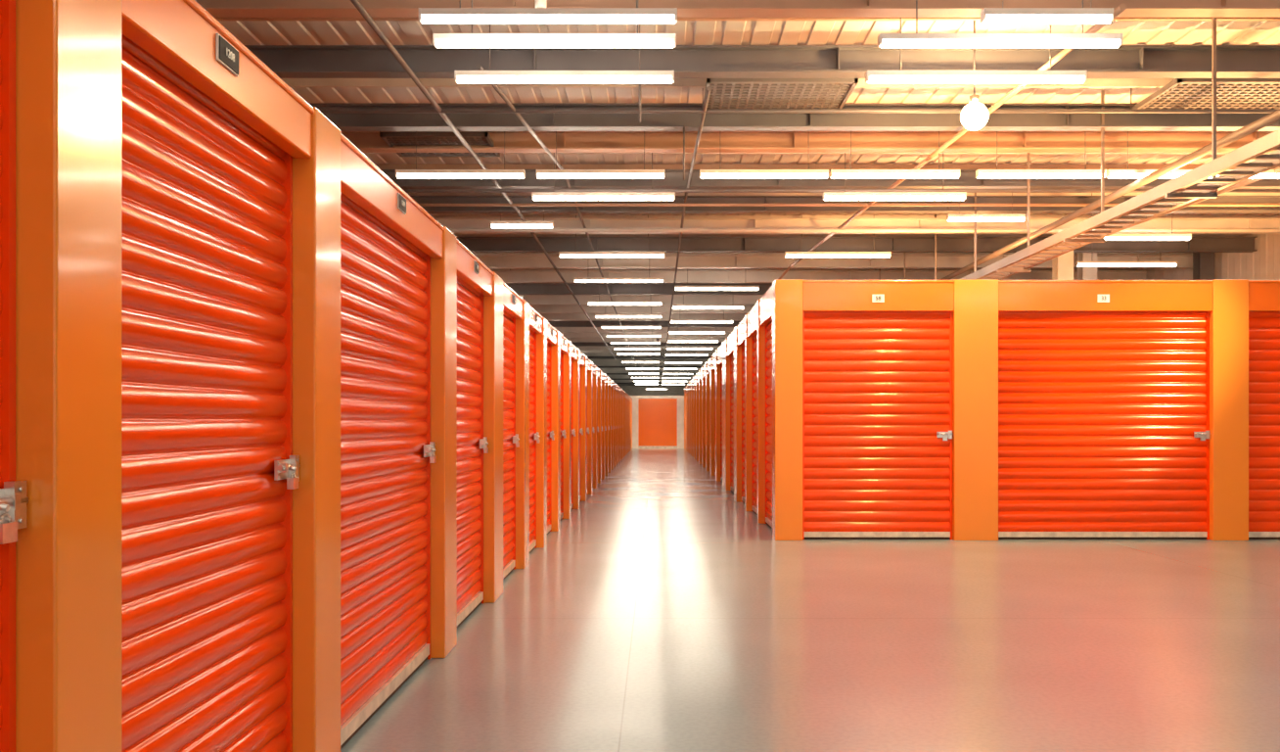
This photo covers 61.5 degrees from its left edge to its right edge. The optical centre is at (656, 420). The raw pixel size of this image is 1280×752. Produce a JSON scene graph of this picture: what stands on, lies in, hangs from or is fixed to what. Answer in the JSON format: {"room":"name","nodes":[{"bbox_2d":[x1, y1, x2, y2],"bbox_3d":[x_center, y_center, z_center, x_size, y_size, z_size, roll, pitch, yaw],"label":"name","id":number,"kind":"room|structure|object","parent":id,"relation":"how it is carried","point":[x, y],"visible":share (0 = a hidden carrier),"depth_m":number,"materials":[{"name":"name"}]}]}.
{"room":"self storage facility","nodes":[
{"label":"self storage facility","id":0,"kind":"room"},
{"bbox_2d":[539,313,747,320],"bbox_3d":[2.300,-3.700,38.000,20.500,0.300,0.200,0,0,0],"label":"ceiling beam","id":1,"kind":"structure","parent":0,"point":[548,316],"depth_m":37.98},
{"bbox_2d":[548,320,740,326],"bbox_3d":[2.300,-3.700,40.600,20.500,0.300,0.200,0,0,0],"label":"ceiling beam","id":2,"kind":"structure","parent":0,"point":[557,323],"depth_m":40.59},
{"bbox_2d":[554,326,734,332],"bbox_3d":[2.300,-3.700,43.200,20.500,0.300,0.200,0,0,0],"label":"ceiling beam","id":3,"kind":"structure","parent":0,"point":[561,329],"depth_m":43.19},
{"bbox_2d":[565,337,727,341],"bbox_3d":[2.300,-3.700,48.400,20.500,0.300,0.200,0,0,0],"label":"ceiling beam","id":4,"kind":"structure","parent":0,"point":[569,339],"depth_m":48.39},
{"bbox_2d":[562,332,731,337],"bbox_3d":[2.300,-3.700,45.800,20.500,0.300,0.200,0,0,0],"label":"ceiling beam","id":5,"kind":"structure","parent":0,"point":[567,335],"depth_m":45.78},
{"bbox_2d":[570,341,723,346],"bbox_3d":[2.300,-3.700,51.000,20.500,0.300,0.200,0,0,0],"label":"ceiling beam","id":6,"kind":"structure","parent":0,"point":[576,343],"depth_m":50.99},
{"bbox_2d":[575,346,719,349],"bbox_3d":[2.300,-3.700,53.600,20.500,0.300,0.200,0,0,0],"label":"ceiling beam","id":7,"kind":"structure","parent":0,"point":[579,347],"depth_m":53.59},
{"bbox_2d":[579,349,716,353],"bbox_3d":[2.300,-3.700,56.200,20.500,0.300,0.200,0,0,0],"label":"ceiling beam","id":8,"kind":"structure","parent":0,"point":[582,350],"depth_m":56.19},
{"bbox_2d":[583,353,713,356],"bbox_3d":[2.300,-3.700,58.800,20.500,0.300,0.200,0,0,0],"label":"ceiling beam","id":9,"kind":"structure","parent":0,"point":[587,354],"depth_m":58.79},
{"bbox_2d":[587,356,710,359],"bbox_3d":[2.300,-3.700,61.400,20.500,0.300,0.200,0,0,0],"label":"ceiling beam","id":10,"kind":"structure","parent":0,"point":[589,357],"depth_m":61.38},
{"bbox_2d":[589,359,708,361],"bbox_3d":[2.300,-3.700,64.000,20.500,0.300,0.200,0,0,0],"label":"ceiling beam","id":11,"kind":"structure","parent":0,"point":[589,359],"depth_m":63.99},
{"bbox_2d":[592,361,706,363],"bbox_3d":[2.300,-3.700,66.600,20.500,0.300,0.200,0,0,0],"label":"ceiling beam","id":12,"kind":"structure","parent":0,"point":[592,361],"depth_m":66.58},
{"bbox_2d":[594,363,705,365],"bbox_3d":[2.300,-3.700,69.200,20.500,0.300,0.200,0,0,0],"label":"ceiling beam","id":13,"kind":"structure","parent":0,"point":[598,364],"depth_m":69.18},
{"bbox_2d":[596,365,702,367],"bbox_3d":[2.300,-3.700,71.800,20.500,0.300,0.200,0,0,0],"label":"ceiling beam","id":14,"kind":"structure","parent":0,"point":[597,366],"depth_m":71.78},
{"bbox_2d":[598,367,700,369],"bbox_3d":[2.300,-3.700,74.400,20.500,0.300,0.200,0,0,0],"label":"ceiling beam","id":15,"kind":"structure","parent":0,"point":[599,368],"depth_m":74.39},
{"bbox_2d":[602,370,698,372],"bbox_3d":[2.300,-3.700,79.600,20.500,0.300,0.200,0,0,0],"label":"ceiling beam","id":16,"kind":"structure","parent":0,"point":[603,371],"depth_m":79.59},
{"bbox_2d":[604,372,696,374],"bbox_3d":[2.300,-3.700,82.200,20.500,0.300,0.200,0,0,0],"label":"ceiling beam","id":17,"kind":"structure","parent":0,"point":[605,373],"depth_m":82.22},
{"bbox_2d":[618,385,685,395],"bbox_3d":[2.300,-1.450,112.075,20.600,5.500,0.150,0,0,0],"label":"wall","id":18,"kind":"structure","parent":0,"point":[629,389],"depth_m":112.00,"materials":[{"name":"grey"}]},
{"bbox_2d":[629,395,684,448],"bbox_3d":[0.065,0.050,51.075,2.750,2.500,0.150,0,0,0],"label":"wall","id":19,"kind":"structure","parent":0,"point":[681,397],"depth_m":51.00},
{"bbox_2d":[636,396,679,448],"bbox_3d":[0.050,0.080,50.977,2.000,2.440,0.035,0,0,0],"label":"end door","id":20,"kind":"structure","parent":19,"relation":"in","point":[657,417],"depth_m":50.98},
{"bbox_2d":[218,20,1279,269],"bbox_3d":[2.300,-4.100,52.500,20.600,0.200,119.000,0,0,0],"label":"ceiling","id":21,"kind":"structure","parent":0,"point":[249,32],"depth_m":11.38,"materials":[{"name":"metal"}]},
{"bbox_2d":[379,131,500,156],"bbox_3d":[-2.900,-3.850,14.550,1.400,0.300,1.100,0,0,0],"label":"grille","id":22,"kind":"object","parent":21,"relation":"attached to","point":[390,138],"depth_m":14.29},
{"bbox_2d":[395,131,525,178],"bbox_3d":[-2.550,-3.567,14.000,1.673,0.826,0.100,0,0,0],"label":"lamp","id":23,"kind":"object","parent":21,"relation":"hanging from","point":[399,173],"visible":0.87,"depth_m":13.97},
{"bbox_2d":[350,0,615,359],"bbox_3d":[-2.421,-3.486,33.750,0.313,0.083,52.501,0,0,0],"label":"conduit","id":24,"kind":"object","parent":21,"relation":"attached to","point":[356,3],"depth_m":11.95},
{"bbox_2d":[490,192,553,228],"bbox_3d":[-2.200,-3.567,17.600,1.020,0.826,0.100,0,0,0],"label":"lamp","id":25,"kind":"object","parent":21,"relation":"hanging from","point":[493,224],"visible":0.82,"depth_m":17.57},
{"bbox_2d":[534,0,546,24],"bbox_3d":[-0.970,-3.660,9.000,0.099,0.680,0.099,0,0,0],"label":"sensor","id":26,"kind":"object","parent":21,"relation":"hanging from","point":[537,3],"visible":0.32,"depth_m":8.96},
{"bbox_2d":[418,0,677,24],"bbox_3d":[-0.860,-3.567,8.550,2.040,0.826,0.100,0,0,0],"label":"lamp","id":27,"kind":"object","parent":21,"relation":"hanging from","point":[460,15],"visible":1,"depth_m":8.51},
{"bbox_2d":[432,0,675,47],"bbox_3d":[-0.860,-3.567,9.100,2.040,0.826,0.100,0,0,0],"label":"lamp","id":28,"kind":"object","parent":21,"relation":"hanging from","point":[439,40],"visible":1,"depth_m":9.07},
{"bbox_2d":[476,64,637,366],"bbox_3d":[-1.522,-3.490,40.299,0.499,0.055,59.402,0,0,0],"label":"conduit","id":29,"kind":"object","parent":21,"relation":"attached to","point":[479,67],"depth_m":13.81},
{"bbox_2d":[454,23,674,83],"bbox_3d":[-0.860,-3.567,10.060,2.040,0.826,0.100,0,0,0],"label":"lamp","id":30,"kind":"object","parent":21,"relation":"hanging from","point":[460,76],"visible":0.89,"depth_m":10.03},
{"bbox_2d":[535,131,664,178],"bbox_3d":[-0.730,-3.567,14.000,1.673,0.826,0.100,0,0,0],"label":"lamp","id":31,"kind":"object","parent":21,"relation":"hanging from","point":[539,173],"visible":0.87,"depth_m":13.97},
{"bbox_2d":[531,152,675,200],"bbox_3d":[-0.760,-3.567,15.400,2.040,0.826,0.100,0,0,0],"label":"lamp","id":32,"kind":"object","parent":21,"relation":"hanging from","point":[535,196],"visible":0.87,"depth_m":15.37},
{"bbox_2d":[558,214,664,257],"bbox_3d":[-0.860,-3.567,20.800,2.040,0.826,0.100,0,0,0],"label":"lamp","id":33,"kind":"object","parent":21,"relation":"hanging from","point":[575,253],"visible":0.89,"depth_m":20.77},
{"bbox_2d":[573,276,663,281],"bbox_3d":[-0.860,-3.567,24.500,2.040,0.826,0.100,0,0,0],"label":"lamp","id":34,"kind":"object","parent":21,"relation":"hanging from","point":[575,279],"visible":0.87,"depth_m":24.45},
{"bbox_2d":[587,282,662,305],"bbox_3d":[-0.860,-3.567,29.300,2.040,0.826,0.100,0,0,0],"label":"lamp","id":35,"kind":"object","parent":21,"relation":"hanging from","point":[589,302],"visible":0.87,"depth_m":29.27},
{"bbox_2d":[594,305,661,318],"bbox_3d":[-0.860,-3.567,32.900,2.040,0.826,0.100,0,0,0],"label":"lamp","id":36,"kind":"object","parent":21,"relation":"hanging from","point":[651,315],"visible":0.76,"depth_m":32.87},
{"bbox_2d":[601,324,661,327],"bbox_3d":[-0.860,-3.567,36.700,2.040,0.826,0.100,0,0,0],"label":"lamp","id":37,"kind":"object","parent":21,"relation":"hanging from","point":[603,326],"visible":0.76,"depth_m":36.65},
{"bbox_2d":[606,320,660,336],"bbox_3d":[-0.860,-3.567,40.500,2.040,0.826,0.100,0,0,0],"label":"lamp","id":38,"kind":"object","parent":21,"relation":"hanging from","point":[615,334],"visible":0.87,"depth_m":40.45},
{"bbox_2d":[610,341,660,343],"bbox_3d":[-0.860,-3.567,44.100,2.040,0.826,0.100,0,0,0],"label":"lamp","id":39,"kind":"object","parent":21,"relation":"hanging from","point":[611,342],"visible":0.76,"depth_m":44.05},
{"bbox_2d":[505,282,772,294],"bbox_3d":[2.300,-3.700,30.200,20.500,0.300,0.200,0,0,0],"label":"ceiling beam","id":40,"kind":"structure","parent":21,"relation":"attached to","point":[520,288],"depth_m":30.19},
{"bbox_2d":[518,294,763,304],"bbox_3d":[2.300,-3.700,32.800,20.500,0.300,0.200,0,0,0],"label":"ceiling beam","id":41,"kind":"structure","parent":21,"relation":"attached to","point":[530,298],"depth_m":32.78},
{"bbox_2d":[529,304,755,313],"bbox_3d":[2.300,-3.700,35.400,20.500,0.300,0.200,0,0,0],"label":"ceiling beam","id":42,"kind":"structure","parent":21,"relation":"attached to","point":[540,308],"depth_m":35.39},
{"bbox_2d":[683,126,685,180],"bbox_3d":[0.330,-3.220,12.950,0.024,0.640,0.024,0,0,0],"label":"rod","id":43,"kind":"object","parent":21,"relation":"hanging from","point":[683,126],"visible":1,"depth_m":12.94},
{"bbox_2d":[661,86,711,379],"bbox_3d":[0.497,-3.490,50.650,0.149,0.055,78.700,0,0,0],"label":"conduit","id":44,"kind":"object","parent":21,"relation":"attached to","point":[708,88],"depth_m":15.43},
{"bbox_2d":[666,337,712,349],"bbox_3d":[1.450,-3.567,47.500,2.040,0.826,0.100,0,0,0],"label":"lamp","id":45,"kind":"object","parent":21,"relation":"hanging from","point":[673,346],"visible":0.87,"depth_m":47.46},
{"bbox_2d":[667,339,718,342],"bbox_3d":[1.450,-3.567,43.200,2.040,0.826,0.100,0,0,0],"label":"lamp","id":46,"kind":"object","parent":21,"relation":"hanging from","point":[668,341],"visible":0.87,"depth_m":43.18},
{"bbox_2d":[668,330,725,333],"bbox_3d":[1.450,-3.567,38.900,2.040,0.826,0.100,0,0,0],"label":"lamp","id":47,"kind":"object","parent":21,"relation":"hanging from","point":[669,332],"visible":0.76,"depth_m":38.88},
{"bbox_2d":[670,308,733,322],"bbox_3d":[1.450,-3.567,34.600,2.040,0.826,0.100,0,0,0],"label":"lamp","id":48,"kind":"object","parent":21,"relation":"hanging from","point":[723,320],"visible":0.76,"depth_m":34.58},
{"bbox_2d":[672,304,744,308],"bbox_3d":[1.450,-3.567,30.300,2.040,0.826,0.100,0,0,0],"label":"lamp","id":49,"kind":"object","parent":21,"relation":"hanging from","point":[673,305],"visible":0.87,"depth_m":30.25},
{"bbox_2d":[674,268,759,290],"bbox_3d":[1.450,-3.567,26.000,2.040,0.826,0.100,0,0,0],"label":"lamp","id":50,"kind":"object","parent":21,"relation":"hanging from","point":[676,288],"visible":0.87,"depth_m":25.97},
{"bbox_2d":[195,0,1279,17],"bbox_3d":[2.300,-3.710,9.450,20.500,0.260,0.200,0,0,0],"label":"ceiling beam","id":51,"kind":"structure","parent":21,"relation":"attached to","point":[215,8],"depth_m":9.44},
{"bbox_2d":[214,17,1279,270],"bbox_3d":[2.300,-3.949,55.100,20.500,0.097,108.200,0,0,0],"label":"ceiling purlins","id":52,"kind":"structure","parent":21,"relation":"attached to","point":[292,82],"depth_m":16.75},
{"bbox_2d":[244,45,1279,78],"bbox_3d":[2.300,-3.685,11.050,20.500,0.270,0.200,0,0,0],"label":"ceiling beam","id":53,"kind":"structure","parent":21,"relation":"attached to","point":[286,61],"depth_m":11.04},
{"bbox_2d":[699,169,828,178],"bbox_3d":[1.400,-3.567,14.000,1.673,0.826,0.100,0,0,0],"label":"lamp","id":54,"kind":"object","parent":21,"relation":"hanging from","point":[704,173],"visible":0.87,"depth_m":13.97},
{"bbox_2d":[702,78,858,109],"bbox_3d":[1.375,-3.850,12.350,1.650,0.300,1.200,0,0,0],"label":"grille","id":55,"kind":"object","parent":21,"relation":"attached to","point":[725,93],"depth_m":12.24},
{"bbox_2d":[309,103,1279,131],"bbox_3d":[2.300,-3.680,13.050,20.500,0.280,0.200,0,0,0],"label":"ceiling beam","id":56,"kind":"structure","parent":21,"relation":"attached to","point":[343,121],"depth_m":13.04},
{"bbox_2d":[319,109,1277,113],"bbox_3d":[2.300,-3.480,12.100,20.200,0.044,0.044,0,0,0],"label":"conduit","id":57,"kind":"object","parent":21,"relation":"attached to","point":[321,111],"visible":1,"depth_m":12.08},
{"bbox_2d":[340,131,1277,152],"bbox_3d":[2.300,-3.780,14.550,20.500,0.260,0.200,0,0,0],"label":"ceiling beam","id":58,"kind":"structure","parent":21,"relation":"attached to","point":[364,141],"depth_m":14.54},
{"bbox_2d":[492,270,1147,282],"bbox_3d":[2.300,-3.700,27.600,20.500,0.300,0.200,0,0,0],"label":"ceiling beam","id":59,"kind":"structure","parent":21,"relation":"attached to","point":[508,276],"depth_m":27.59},
{"bbox_2d":[381,169,1279,188],"bbox_3d":[2.300,-3.680,16.400,20.500,0.260,0.200,0,0,0],"label":"ceiling beam","id":60,"kind":"structure","parent":21,"relation":"attached to","point":[673,178],"depth_m":16.39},
{"bbox_2d":[474,254,1192,268],"bbox_3d":[2.300,-3.700,25.000,20.500,0.300,0.200,0,0,0],"label":"ceiling beam","id":61,"kind":"structure","parent":21,"relation":"attached to","point":[490,260],"depth_m":24.99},
{"bbox_2d":[784,251,891,257],"bbox_3d":[3.500,-3.567,20.800,2.040,0.826,0.100,0,0,0],"label":"lamp","id":62,"kind":"object","parent":21,"relation":"hanging from","point":[787,253],"visible":0.89,"depth_m":20.75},
{"bbox_2d":[402,188,1279,192],"bbox_3d":[2.300,-3.400,15.900,20.200,0.059,0.059,0,0,0],"label":"conduit","id":63,"kind":"object","parent":21,"relation":"attached to","point":[405,190],"visible":0.48,"depth_m":15.87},
{"bbox_2d":[410,195,1279,213],"bbox_3d":[2.300,-3.680,18.300,20.500,0.260,0.200,0,0,0],"label":"ceiling beam","id":64,"kind":"structure","parent":21,"relation":"attached to","point":[419,199],"depth_m":18.29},
{"bbox_2d":[418,203,1279,206],"bbox_3d":[2.300,-3.450,17.200,20.200,0.049,0.049,0,0,0],"label":"conduit","id":65,"kind":"object","parent":21,"relation":"attached to","point":[421,205],"visible":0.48,"depth_m":17.18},
{"bbox_2d":[434,218,1279,233],"bbox_3d":[2.300,-3.680,20.300,20.500,0.260,0.200,0,0,0],"label":"ceiling beam","id":66,"kind":"structure","parent":21,"relation":"attached to","point":[447,222],"depth_m":20.29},
{"bbox_2d":[457,236,1257,252],"bbox_3d":[2.300,-3.700,22.600,20.500,0.300,0.200,0,0,0],"label":"ceiling beam","id":67,"kind":"structure","parent":21,"relation":"attached to","point":[473,244],"depth_m":22.59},
{"bbox_2d":[447,228,1279,231],"bbox_3d":[2.300,-3.420,19.300,20.200,0.079,0.079,0,0,0],"label":"pipe","id":68,"kind":"object","parent":21,"relation":"attached to","point":[449,229],"visible":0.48,"depth_m":19.26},
{"bbox_2d":[822,152,966,200],"bbox_3d":[3.400,-3.567,15.400,2.040,0.826,0.100,0,0,0],"label":"lamp","id":69,"kind":"object","parent":21,"relation":"hanging from","point":[826,196],"visible":0.87,"depth_m":15.37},
{"bbox_2d":[829,131,959,178],"bbox_3d":[3.100,-3.567,14.000,1.673,0.826,0.100,0,0,0],"label":"lamp","id":70,"kind":"object","parent":21,"relation":"hanging from","point":[834,173],"visible":0.87,"depth_m":13.97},
{"bbox_2d":[777,3,1126,279],"bbox_3d":[3.446,-3.460,44.499,0.967,0.075,71.002,0,0,0],"label":"pipe","id":71,"kind":"object","parent":21,"relation":"attached to","point":[1121,7],"visible":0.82,"depth_m":12.74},
{"bbox_2d":[960,20,988,130],"bbox_3d":[3.100,-3.420,10.500,0.260,1.160,0.260,0,0,0],"label":"globe pendant lamp","id":72,"kind":"object","parent":21,"relation":"hanging from","point":[975,114],"visible":0.98,"depth_m":10.43,"materials":[{"name":"glass"}]},
{"bbox_2d":[865,17,1087,83],"bbox_3d":[2.980,-3.567,10.060,2.040,0.826,0.100,0,0,0],"label":"lamp","id":73,"kind":"object","parent":21,"relation":"hanging from","point":[871,76],"visible":0.89,"depth_m":10.03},
{"bbox_2d":[946,192,1025,221],"bbox_3d":[5.200,-3.567,17.000,1.224,0.826,0.100,0,0,0],"label":"lamp","id":74,"kind":"object","parent":21,"relation":"hanging from","point":[959,216],"visible":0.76,"depth_m":16.97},
{"bbox_2d":[877,0,1122,47],"bbox_3d":[2.900,-3.567,9.100,2.040,0.826,0.100,0,0,0],"label":"lamp","id":75,"kind":"object","parent":21,"relation":"hanging from","point":[885,40],"visible":1,"depth_m":9.07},
{"bbox_2d":[975,131,1106,178],"bbox_3d":[5.000,-3.567,14.000,1.673,0.826,0.100,0,0,0],"label":"lamp","id":76,"kind":"object","parent":21,"relation":"hanging from","point":[980,173],"visible":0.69,"depth_m":13.97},
{"bbox_2d":[980,0,1113,24],"bbox_3d":[3.100,-3.567,8.550,1.020,0.826,0.100,0,0,0],"label":"lamp","id":77,"kind":"object","parent":21,"relation":"hanging from","point":[1002,15],"visible":1,"depth_m":8.52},
{"bbox_2d":[878,17,1279,279],"bbox_3d":[5.175,-3.078,28.000,0.490,1.835,42.000,0,0,0],"label":"cable tray","id":78,"kind":"object","parent":21,"relation":"hanging from","point":[1026,258],"visible":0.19,"depth_m":11.10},
{"bbox_2d":[938,108,1279,279],"bbox_3d":[6.300,-3.100,39.000,0.099,0.099,62.000,0,0,0],"label":"pipe","id":79,"kind":"object","parent":21,"relation":"hanging from","point":[1273,116],"visible":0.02,"depth_m":13.95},
{"bbox_2d":[1075,261,1177,266],"bbox_3d":[9.600,-3.567,22.000,2.040,0.826,0.100,0,0,0],"label":"lamp","id":80,"kind":"object","parent":21,"relation":"hanging from","point":[1077,263],"visible":0.87,"depth_m":21.97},
{"bbox_2d":[1105,131,1157,178],"bbox_3d":[6.157,-3.449,14.000,0.659,0.596,0.100,0,0,0],"label":"lamp","id":81,"kind":"object","parent":21,"relation":"hanging from","point":[1126,173],"depth_m":13.97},
{"bbox_2d":[1072,192,1191,239],"bbox_3d":[8.300,-3.567,18.800,2.040,0.826,0.100,0,0,0],"label":"lamp","id":82,"kind":"object","parent":21,"relation":"hanging from","point":[1171,236],"visible":0.64,"depth_m":18.77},
{"bbox_2d":[994,165,1279,273],"bbox_3d":[7.794,-3.250,45.499,0.901,0.112,69.002,0,0,0],"label":"pipe","id":83,"kind":"object","parent":21,"relation":"hanging from","point":[1276,170],"visible":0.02,"depth_m":15.02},
{"bbox_2d":[1159,169,1191,178],"bbox_3d":[6.728,-3.202,14.000,0.406,0.101,0.100,0,0,0],"label":"lamp","id":84,"kind":"object","parent":21,"relation":"hanging from","point":[1177,172],"depth_m":13.97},
{"bbox_2d":[1130,78,1279,109],"bbox_3d":[6.550,-3.850,12.350,1.700,0.300,1.200,0,0,0],"label":"grille","id":85,"kind":"object","parent":21,"relation":"attached to","point":[1180,93],"depth_m":12.34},
{"bbox_2d":[1250,131,1279,178],"bbox_3d":[8.400,-3.567,14.000,1.673,0.826,0.100,0,0,0],"label":"lamp","id":86,"kind":"object","parent":21,"relation":"hanging from","point":[1269,173],"visible":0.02,"depth_m":13.98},
{"bbox_2d":[340,448,1279,751],"bbox_3d":[2.300,1.400,52.500,20.600,0.200,119.000,0,0,0],"label":"floor","id":87,"kind":"structure","parent":0,"point":[661,615],"depth_m":6.26,"materials":[{"name":"concrete"}]},
{"bbox_2d":[15,0,632,751],"bbox_3d":[-4.480,0.115,22.225,6.640,2.370,57.450,0,0,0],"label":"storage unit","id":88,"kind":"object","parent":87,"relation":"on","point":[68,52],"visible":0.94,"depth_m":2.41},
{"bbox_2d":[0,0,28,751],"bbox_3d":[-1.238,0.190,1.140,0.097,2.220,1.874,0,0,0],"label":"roll-up door","id":89,"kind":"structure","parent":88,"relation":"attached to","point":[14,499],"depth_m":2.06,"materials":[{"name":"metal"}]},
{"bbox_2d":[121,34,300,751],"bbox_3d":[-1.238,0.190,3.000,0.097,2.220,1.314,0,0,0],"label":"roll-up door","id":90,"kind":"structure","parent":88,"relation":"attached to","point":[210,471],"depth_m":2.97,"materials":[{"name":"metal"}]},
{"bbox_2d":[216,33,238,76],"bbox_3d":[-1.165,-0.995,2.930,0.012,0.070,0.140,0,0,0],"label":"number sign","id":91,"kind":"object","parent":88,"relation":"attached to","point":[227,55],"visible":1,"depth_m":2.92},
{"bbox_2d":[340,192,436,748],"bbox_3d":[-1.238,0.190,4.930,0.097,2.220,1.934,0,0,0],"label":"roll-up door","id":92,"kind":"structure","parent":88,"relation":"attached to","point":[388,452],"depth_m":4.88,"materials":[{"name":"metal"}]},
{"bbox_2d":[397,192,406,214],"bbox_3d":[-1.165,-0.995,4.930,0.012,0.070,0.140,0,0,0],"label":"number sign","id":93,"kind":"object","parent":88,"relation":"attached to","point":[401,201],"visible":1,"depth_m":4.91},
{"bbox_2d":[457,276,488,627],"bbox_3d":[-1.238,0.190,6.975,0.097,2.220,1.444,0,0,0],"label":"roll-up door","id":94,"kind":"structure","parent":88,"relation":"attached to","point":[472,444],"depth_m":7.22,"materials":[{"name":"metal"}]},
{"bbox_2d":[502,310,519,580],"bbox_3d":[-1.238,0.190,8.800,0.097,2.220,1.294,0,0,0],"label":"roll-up door","id":95,"kind":"structure","parent":88,"relation":"attached to","point":[511,438],"depth_m":9.15,"materials":[{"name":"metal"}]},
{"bbox_2d":[529,328,540,551],"bbox_3d":[-1.238,0.190,10.425,0.097,2.220,1.244,0,0,0],"label":"roll-up door","id":96,"kind":"structure","parent":88,"relation":"attached to","point":[533,434],"depth_m":10.88,"materials":[{"name":"metal"}]},
{"bbox_2d":[547,341,554,534],"bbox_3d":[-1.238,0.190,12.020,0.097,2.220,1.294,0,0,0],"label":"roll-up door","id":97,"kind":"structure","parent":88,"relation":"attached to","point":[550,434],"depth_m":12.57,"materials":[{"name":"metal"}]},
{"bbox_2d":[560,351,566,519],"bbox_3d":[-1.238,0.190,13.640,0.097,2.220,1.294,0,0,0],"label":"roll-up door","id":98,"kind":"structure","parent":88,"relation":"attached to","point":[563,432],"depth_m":14.26,"materials":[{"name":"metal"}]},
{"bbox_2d":[571,359,575,508],"bbox_3d":[-1.238,0.190,15.260,0.097,2.220,1.294,0,0,0],"label":"roll-up door","id":99,"kind":"structure","parent":88,"relation":"attached to","point":[572,429],"depth_m":15.88,"materials":[{"name":"metal"}]},
{"bbox_2d":[579,365,583,501],"bbox_3d":[-1.238,0.190,16.880,0.097,2.220,1.294,0,0,0],"label":"roll-up door","id":100,"kind":"structure","parent":88,"relation":"attached to","point":[580,429],"depth_m":17.50,"materials":[{"name":"metal"}]},
{"bbox_2d":[586,369,589,494],"bbox_3d":[-1.238,0.190,18.500,0.097,2.220,1.294,0,0,0],"label":"roll-up door","id":101,"kind":"structure","parent":88,"relation":"attached to","point":[587,431],"depth_m":19.12,"materials":[{"name":"metal"}]},
{"bbox_2d":[592,374,594,488],"bbox_3d":[-1.238,0.190,20.120,0.097,2.220,1.294,0,0,0],"label":"roll-up door","id":102,"kind":"structure","parent":88,"relation":"attached to","point":[593,429],"depth_m":20.76,"materials":[{"name":"metal"}]},
{"bbox_2d":[684,279,1279,540],"bbox_3d":[6.845,-0.120,31.335,11.110,2.840,39.230,0,0,0],"label":"storage unit","id":103,"kind":"object","parent":87,"relation":"on","point":[975,305],"visible":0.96,"depth_m":11.72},
{"bbox_2d":[714,368,715,475],"bbox_3d":[1.374,0.040,24.625,0.097,2.520,1.744,0,0,0],"label":"roll-up door","id":104,"kind":"structure","parent":103,"relation":"attached to","point":[714,369],"depth_m":25.48,"materials":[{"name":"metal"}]},
{"bbox_2d":[720,364,722,481],"bbox_3d":[1.374,0.040,22.200,0.097,2.520,1.994,0,0,0],"label":"roll-up door","id":105,"kind":"structure","parent":103,"relation":"attached to","point":[720,364],"depth_m":23.16,"materials":[{"name":"metal"}]},
{"bbox_2d":[730,353,733,493],"bbox_3d":[1.374,0.040,19.050,0.097,2.520,2.094,0,0,0],"label":"roll-up door","id":106,"kind":"structure","parent":103,"relation":"attached to","point":[732,355],"depth_m":19.83,"materials":[{"name":"metal"}]},
{"bbox_2d":[741,342,745,503],"bbox_3d":[1.374,0.040,16.515,0.097,2.520,1.664,0,0,0],"label":"roll-up door","id":107,"kind":"structure","parent":103,"relation":"attached to","point":[744,344],"depth_m":17.13,"materials":[{"name":"metal"}]},
{"bbox_2d":[751,332,757,514],"bbox_3d":[1.374,0.040,14.660,0.097,2.520,1.674,0,0,0],"label":"roll-up door","id":108,"kind":"structure","parent":103,"relation":"attached to","point":[754,338],"depth_m":15.25,"materials":[{"name":"metal"}]},
{"bbox_2d":[765,320,772,528],"bbox_3d":[1.374,0.040,12.845,0.097,2.520,1.604,0,0,0],"label":"roll-up door","id":109,"kind":"structure","parent":103,"relation":"attached to","point":[768,327],"depth_m":13.31,"materials":[{"name":"metal"}]},
{"bbox_2d":[802,311,952,539],"bbox_3d":[2.415,0.040,11.798,1.644,2.520,0.097,0,0,0],"label":"roll-up door","id":110,"kind":"structure","parent":103,"relation":"attached to","point":[877,386],"depth_m":11.81,"materials":[{"name":"metal"}]},
{"bbox_2d":[871,294,884,302],"bbox_3d":[2.415,-1.335,11.725,0.130,0.085,0.012,0,0,0],"label":"number sign","id":111,"kind":"object","parent":103,"relation":"attached to","point":[875,297],"visible":1,"depth_m":11.72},
{"bbox_2d":[1097,294,1109,302],"bbox_3d":[4.870,-1.335,11.725,0.130,0.085,0.012,0,0,0],"label":"number sign","id":112,"kind":"object","parent":103,"relation":"attached to","point":[1101,297],"visible":1,"depth_m":11.72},
{"bbox_2d":[998,311,1210,539],"bbox_3d":[4.890,0.040,11.798,2.334,2.520,0.097,0,0,0],"label":"roll-up door","id":113,"kind":"structure","parent":103,"relation":"attached to","point":[1104,433],"depth_m":11.81,"materials":[{"name":"metal"}]},
{"bbox_2d":[1248,311,1279,539],"bbox_3d":[7.650,0.040,11.798,2.394,2.520,0.097,0,0,0],"label":"roll-up door","id":114,"kind":"structure","parent":103,"relation":"attached to","point":[1263,326],"depth_m":11.81,"materials":[{"name":"metal"}]},
{"bbox_2d":[1051,233,1073,279],"bbox_3d":[8.300,-2.737,22.000,0.400,2.505,0.400,0,0,0],"label":"steel column","id":115,"kind":"structure","parent":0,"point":[1062,265],"depth_m":21.84,"materials":[{"name":"beige"}]},
{"bbox_2d":[1077,252,1097,279],"bbox_3d":[9.600,-2.737,24.000,0.400,2.505,0.400,0,0,0],"label":"steel column","id":116,"kind":"structure","parent":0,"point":[1083,272],"depth_m":23.84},
{"bbox_2d":[1192,252,1214,279],"bbox_3d":[12.200,-2.737,24.000,0.400,2.505,0.400,0,0,0],"label":"steel column","id":117,"kind":"structure","parent":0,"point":[1203,262],"depth_m":23.84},
{"bbox_2d":[1134,233,1279,279],"bbox_3d":[12.669,-1.450,52.500,0.162,5.500,119.000,0,0,0],"label":"wall","id":118,"kind":"structure","parent":0,"point":[1263,263],"depth_m":23.04,"materials":[{"name":"beige"}]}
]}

